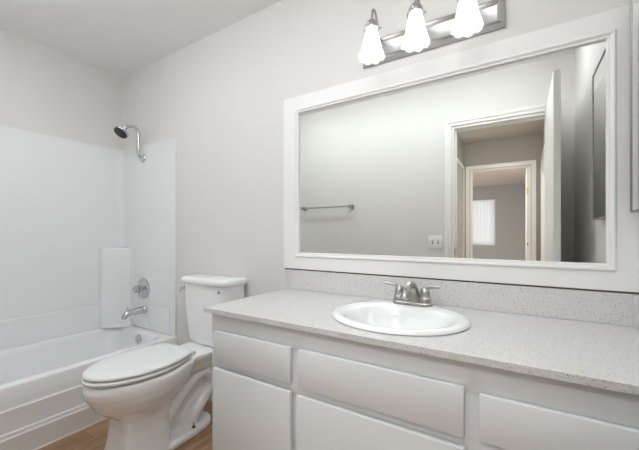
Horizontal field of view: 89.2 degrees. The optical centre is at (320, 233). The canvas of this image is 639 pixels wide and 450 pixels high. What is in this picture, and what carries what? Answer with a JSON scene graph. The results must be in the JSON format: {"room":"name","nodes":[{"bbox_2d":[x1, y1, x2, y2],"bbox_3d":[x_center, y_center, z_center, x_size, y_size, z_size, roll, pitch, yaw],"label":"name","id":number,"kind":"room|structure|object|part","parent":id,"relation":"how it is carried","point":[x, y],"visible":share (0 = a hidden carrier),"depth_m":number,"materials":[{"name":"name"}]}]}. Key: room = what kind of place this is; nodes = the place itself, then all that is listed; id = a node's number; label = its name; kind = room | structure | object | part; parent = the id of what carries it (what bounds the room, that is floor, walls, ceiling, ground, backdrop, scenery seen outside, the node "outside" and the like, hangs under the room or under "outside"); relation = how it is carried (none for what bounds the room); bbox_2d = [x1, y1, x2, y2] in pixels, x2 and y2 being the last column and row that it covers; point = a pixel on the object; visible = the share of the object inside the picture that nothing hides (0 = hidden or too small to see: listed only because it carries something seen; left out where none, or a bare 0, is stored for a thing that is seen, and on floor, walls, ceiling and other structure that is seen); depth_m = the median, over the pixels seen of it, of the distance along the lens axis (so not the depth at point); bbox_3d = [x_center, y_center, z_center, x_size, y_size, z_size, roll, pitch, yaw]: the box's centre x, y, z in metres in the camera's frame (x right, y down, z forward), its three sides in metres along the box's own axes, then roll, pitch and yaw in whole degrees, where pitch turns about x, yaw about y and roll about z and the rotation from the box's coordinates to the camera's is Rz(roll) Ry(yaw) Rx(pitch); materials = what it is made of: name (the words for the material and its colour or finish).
{"room":"bathroom","nodes":[
{"label":"bathroom","id":0,"kind":"room"},
{"bbox_2d":[0,28,123,149],"bbox_3d":[-2.150,-0.069,2.060,0.120,2.518,1.660,0,0,32],"label":"wall","id":1,"kind":"structure","parent":0,"point":[45,90],"depth_m":2.34,"materials":[{"name":"white paint"}]},
{"bbox_2d":[0,125,176,349],"bbox_3d":[-1.760,0.021,1.883,0.726,1.437,1.547,0,0,32],"label":"tub surround","id":2,"kind":"object","parent":1,"relation":"attached to","point":[81,224],"visible":0.98,"depth_m":2.40,"materials":[{"name":"white plastic"}]},
{"bbox_2d":[98,247,134,327],"bbox_3d":[-1.627,0.424,2.589,0.193,0.629,0.185,0,0,32],"label":"corner shelf","id":3,"kind":"object","parent":2,"relation":"attached to","point":[116,265],"depth_m":2.56,"materials":[{"name":"white plastic"}]},
{"bbox_2d":[113,125,145,162],"bbox_3d":[-1.447,-0.701,2.459,0.107,0.274,0.216,0,0,32],"label":"shower head","id":4,"kind":"object","parent":2,"relation":"attached to","point":[122,132],"visible":1,"depth_m":2.47},
{"bbox_3d":[-1.482,-0.749,2.402,0.093,0.063,0.077,0,0,32],"label":"plate","id":5,"kind":"part","parent":4,"relation":"part of","materials":[{"name":"black rubber"}]},
{"bbox_3d":[-1.435,-0.713,2.497,0.025,0.250,0.126,0,0,32],"label":"arm","id":6,"kind":"part","parent":4,"relation":"part of","materials":[{"name":"silver metal"}]},
{"bbox_2d":[121,306,145,318],"bbox_3d":[-1.423,0.590,2.459,0.062,0.084,0.165,0,0,32],"label":"tub spout","id":7,"kind":"object","parent":2,"relation":"attached to","point":[139,310],"visible":1,"depth_m":2.45,"materials":[{"name":"silver metal"}]},
{"bbox_2d":[132,278,149,298],"bbox_3d":[-1.409,0.425,2.512,0.166,0.166,0.077,0,0,32],"label":"tub valve","id":8,"kind":"object","parent":2,"relation":"attached to","point":[142,288],"visible":1,"depth_m":2.52,"materials":[{"name":"silver metal"}]},
{"bbox_3d":[-1.425,0.425,2.504,0.073,0.055,0.047,0,0,32],"label":"knob","id":9,"kind":"part","parent":8,"relation":"part of","materials":[{"name":"silver metal"}]},
{"bbox_3d":[-1.385,0.415,2.546,0.190,0.190,0.004,0,0,32],"label":"valve panel","id":10,"kind":"part","parent":2,"relation":"part of","materials":[{"name":"silver metal"}]},
{"bbox_3d":[-1.217,0.627,2.442,0.265,0.165,0.005,0,0,32],"label":"raised panel","id":11,"kind":"part","parent":2,"relation":"part of","materials":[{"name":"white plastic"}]},
{"bbox_2d":[34,418,107,449],"bbox_3d":[-1.446,1.107,1.688,0.008,0.007,1.525,0,0,32],"label":"trim","id":12,"kind":"structure","parent":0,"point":[104,418],"depth_m":1.78,"materials":[{"name":"white wood"}]},
{"bbox_2d":[38,401,211,449],"bbox_3d":[-0.685,1.150,1.288,3.424,0.080,1.671,0,0,32],"label":"floor","id":13,"kind":"structure","parent":0,"point":[94,437],"depth_m":1.74,"materials":[{"name":"brown wood"}]},
{"bbox_2d":[0,326,176,449],"bbox_3d":[-1.751,0.923,1.878,0.744,0.367,1.544,0,0,32],"label":"bathtub","id":14,"kind":"object","parent":13,"relation":"on","point":[42,402],"visible":0.63,"depth_m":1.81,"materials":[{"name":"white ceramic"}]},
{"bbox_2d":[0,326,171,385],"bbox_3d":[-1.759,0.890,1.882,0.726,0.300,1.544,0,0,32],"label":"basin","id":15,"kind":"object","parent":14,"relation":"in","point":[58,361],"depth_m":2.22,"materials":[{"name":"white ceramic"}]},
{"bbox_3d":[-1.378,0.795,2.442,0.074,0.073,0.022,0,0,32],"label":"overflow plate","id":16,"kind":"part","parent":14,"relation":"part of","materials":[{"name":"silver metal"}]},
{"bbox_2d":[81,274,246,449],"bbox_3d":[-0.827,0.686,1.749,0.430,0.848,0.776,0,0,32],"label":"toilet","id":17,"kind":"object","parent":13,"relation":"on","point":[152,397],"visible":0.91,"depth_m":1.64,"materials":[{"name":"white ceramic"}]},
{"bbox_3d":[-0.923,0.664,1.629,0.366,0.020,0.471,0,0,32],"label":"seat","id":18,"kind":"part","parent":17,"relation":"part of","materials":[{"name":"white plastic"}]},
{"bbox_3d":[-0.918,0.639,1.636,0.364,0.021,0.480,0,0,32],"label":"lid","id":19,"kind":"part","parent":17,"relation":"part of","materials":[{"name":"white plastic"}]},
{"bbox_3d":[-0.844,0.892,1.757,0.367,0.436,0.766,0,0,32],"label":"bowl","id":20,"kind":"part","parent":17,"relation":"part of","materials":[{"name":"white ceramic"}]},
{"bbox_3d":[-0.672,0.488,2.000,0.408,0.368,0.167,0,0,32],"label":"tank","id":21,"kind":"part","parent":17,"relation":"part of","materials":[{"name":"white ceramic"}]},
{"bbox_3d":[-0.674,0.284,1.997,0.430,0.044,0.192,0,0,32],"label":"tank lid","id":22,"kind":"part","parent":17,"relation":"part of","materials":[{"name":"white ceramic"}]},
{"bbox_2d":[212,314,638,449],"bbox_3d":[0.291,0.716,1.190,1.417,0.789,0.564,0,0,32],"label":"vanity cabinet","id":23,"kind":"object","parent":13,"relation":"on","point":[274,387],"visible":0.68,"depth_m":0.94,"materials":[{"name":"white paint"}]},
{"bbox_3d":[-0.264,0.452,1.216,0.382,0.123,0.018,0,0,32],"label":"drawer","id":24,"kind":"part","parent":23,"relation":"part of","materials":[{"name":"white paint"}]},
{"bbox_3d":[-0.265,0.775,1.214,0.386,0.470,0.021,0,0,32],"label":"door","id":25,"kind":"part","parent":23,"relation":"part of","materials":[{"name":"white paint"}]},
{"bbox_3d":[0.145,0.776,0.962,0.523,0.467,0.020,0,0,32],"label":"door","id":26,"kind":"part","parent":23,"relation":"part of","materials":[{"name":"white paint"}]},
{"bbox_3d":[0.147,0.453,0.962,0.517,0.128,0.018,0,0,32],"label":"drawer","id":27,"kind":"part","parent":23,"relation":"part of","materials":[{"name":"white paint"}]},
{"bbox_2d":[203,269,638,394],"bbox_3d":[0.278,0.258,1.196,1.446,0.124,0.570,0,0,32],"label":"countertop","id":28,"kind":"structure","parent":23,"relation":"on","point":[589,338],"depth_m":1.08,"materials":[{"name":"white stone"}]},
{"bbox_2d":[332,301,470,335],"bbox_3d":[0.280,0.373,1.179,0.486,0.174,0.444,0,0,32],"label":"sink","id":29,"kind":"object","parent":28,"relation":"in","point":[384,317],"visible":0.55,"depth_m":1.24,"materials":[{"name":"white ceramic"}]},
{"bbox_2d":[383,281,440,306],"bbox_3d":[0.365,0.237,1.310,0.155,0.097,0.190,0,0,-20],"label":"faucet","id":30,"kind":"object","parent":28,"relation":"on","point":[408,295],"visible":1,"depth_m":1.29,"materials":[{"name":"silver metal"}]},
{"bbox_3d":[0.312,0.239,1.361,0.086,0.078,0.048,0,0,32],"label":"handle","id":31,"kind":"part","parent":30,"relation":"part of","materials":[{"name":"silver metal"}]},
{"bbox_3d":[0.352,0.234,1.288,0.072,0.091,0.139,0,0,32],"label":"spout","id":32,"kind":"part","parent":30,"relation":"part of","materials":[{"name":"silver metal"}]},
{"bbox_3d":[0.373,0.279,1.324,0.160,0.014,0.054,0,0,32],"label":"plate","id":33,"kind":"part","parent":30,"relation":"part of","materials":[{"name":"silver metal"}]},
{"bbox_3d":[0.434,0.239,1.286,0.086,0.078,0.048,0,0,32],"label":"handle","id":34,"kind":"part","parent":30,"relation":"part of","materials":[{"name":"silver metal"}]},
{"bbox_3d":[0.562,0.455,0.705,0.391,0.116,0.018,0,0,32],"label":"drawer","id":35,"kind":"part","parent":23,"relation":"part of","materials":[{"name":"white paint"}]},
{"bbox_2d":[0,0,281,76],"bbox_3d":[-0.714,-1.377,1.241,3.424,0.100,1.780,0,0,32],"label":"ceiling","id":36,"kind":"structure","parent":0,"point":[120,37],"depth_m":2.05,"materials":[{"name":"paint"}]},
{"bbox_2d":[124,0,629,365],"bbox_3d":[-0.277,-0.069,1.947,3.424,2.518,0.120,0,0,32],"label":"wall","id":37,"kind":"structure","parent":0,"point":[222,95],"depth_m":1.96,"materials":[{"name":"white paint"}]},
{"bbox_2d":[359,0,505,68],"bbox_3d":[0.416,-0.883,1.338,0.598,0.234,0.185,0,0,32],"label":"vanity light","id":38,"kind":"object","parent":37,"relation":"attached to","point":[471,19],"visible":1,"depth_m":1.34,"materials":[{"name":"white glass"}]},
{"bbox_3d":[0.224,-0.832,1.416,0.116,0.132,0.116,0,0,32],"label":"lamp shade","id":39,"kind":"part","parent":38,"relation":"part of","materials":[{"name":"white glass"}]},
{"bbox_3d":[0.252,-0.929,1.461,0.032,0.140,0.116,0,0,32],"label":"arm","id":40,"kind":"part","parent":38,"relation":"part of","materials":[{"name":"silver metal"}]},
{"bbox_3d":[0.386,-0.832,1.316,0.116,0.132,0.116,0,0,32],"label":"lamp shade","id":41,"kind":"part","parent":38,"relation":"part of","materials":[{"name":"white glass"}]},
{"bbox_3d":[0.549,-0.832,1.215,0.116,0.132,0.116,0,0,32],"label":"lamp shade","id":42,"kind":"part","parent":38,"relation":"part of","materials":[{"name":"white glass"}]},
{"bbox_2d":[284,5,638,294],"bbox_3d":[0.417,-0.277,1.433,1.461,0.946,0.022,0,0,32],"label":"wall mirror","id":43,"kind":"object","parent":37,"relation":"attached to","point":[506,161],"visible":1,"depth_m":1.30,"materials":[{"name":"white mirror"}]},
{"bbox_3d":[0.428,-0.279,1.436,1.299,0.783,0.004,0,0,32],"label":"glass","id":44,"kind":"part","parent":43,"relation":"part of","materials":[{"name":"white"}]},
{"bbox_2d":[285,269,637,326],"bbox_3d":[0.423,0.249,1.430,1.446,0.105,0.020,0,0,32],"label":"backsplash","id":45,"kind":"structure","parent":37,"relation":"attached to","point":[578,305],"depth_m":1.26,"materials":[{"name":"white stone"}]},
{"bbox_3d":[0.660,-0.069,0.321,0.120,2.518,1.660,0,0,32],"label":"wall","id":46,"kind":"structure","parent":0,"visible":0},
{"bbox_2d":[630,0,638,212],"bbox_3d":[0.858,-0.416,0.792,0.037,0.697,0.540,0,0,32],"label":"medicine cabinet","id":47,"kind":"object","parent":46,"relation":"attached to","point":[634,4],"visible":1,"depth_m":1.00,"materials":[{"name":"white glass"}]}
]}

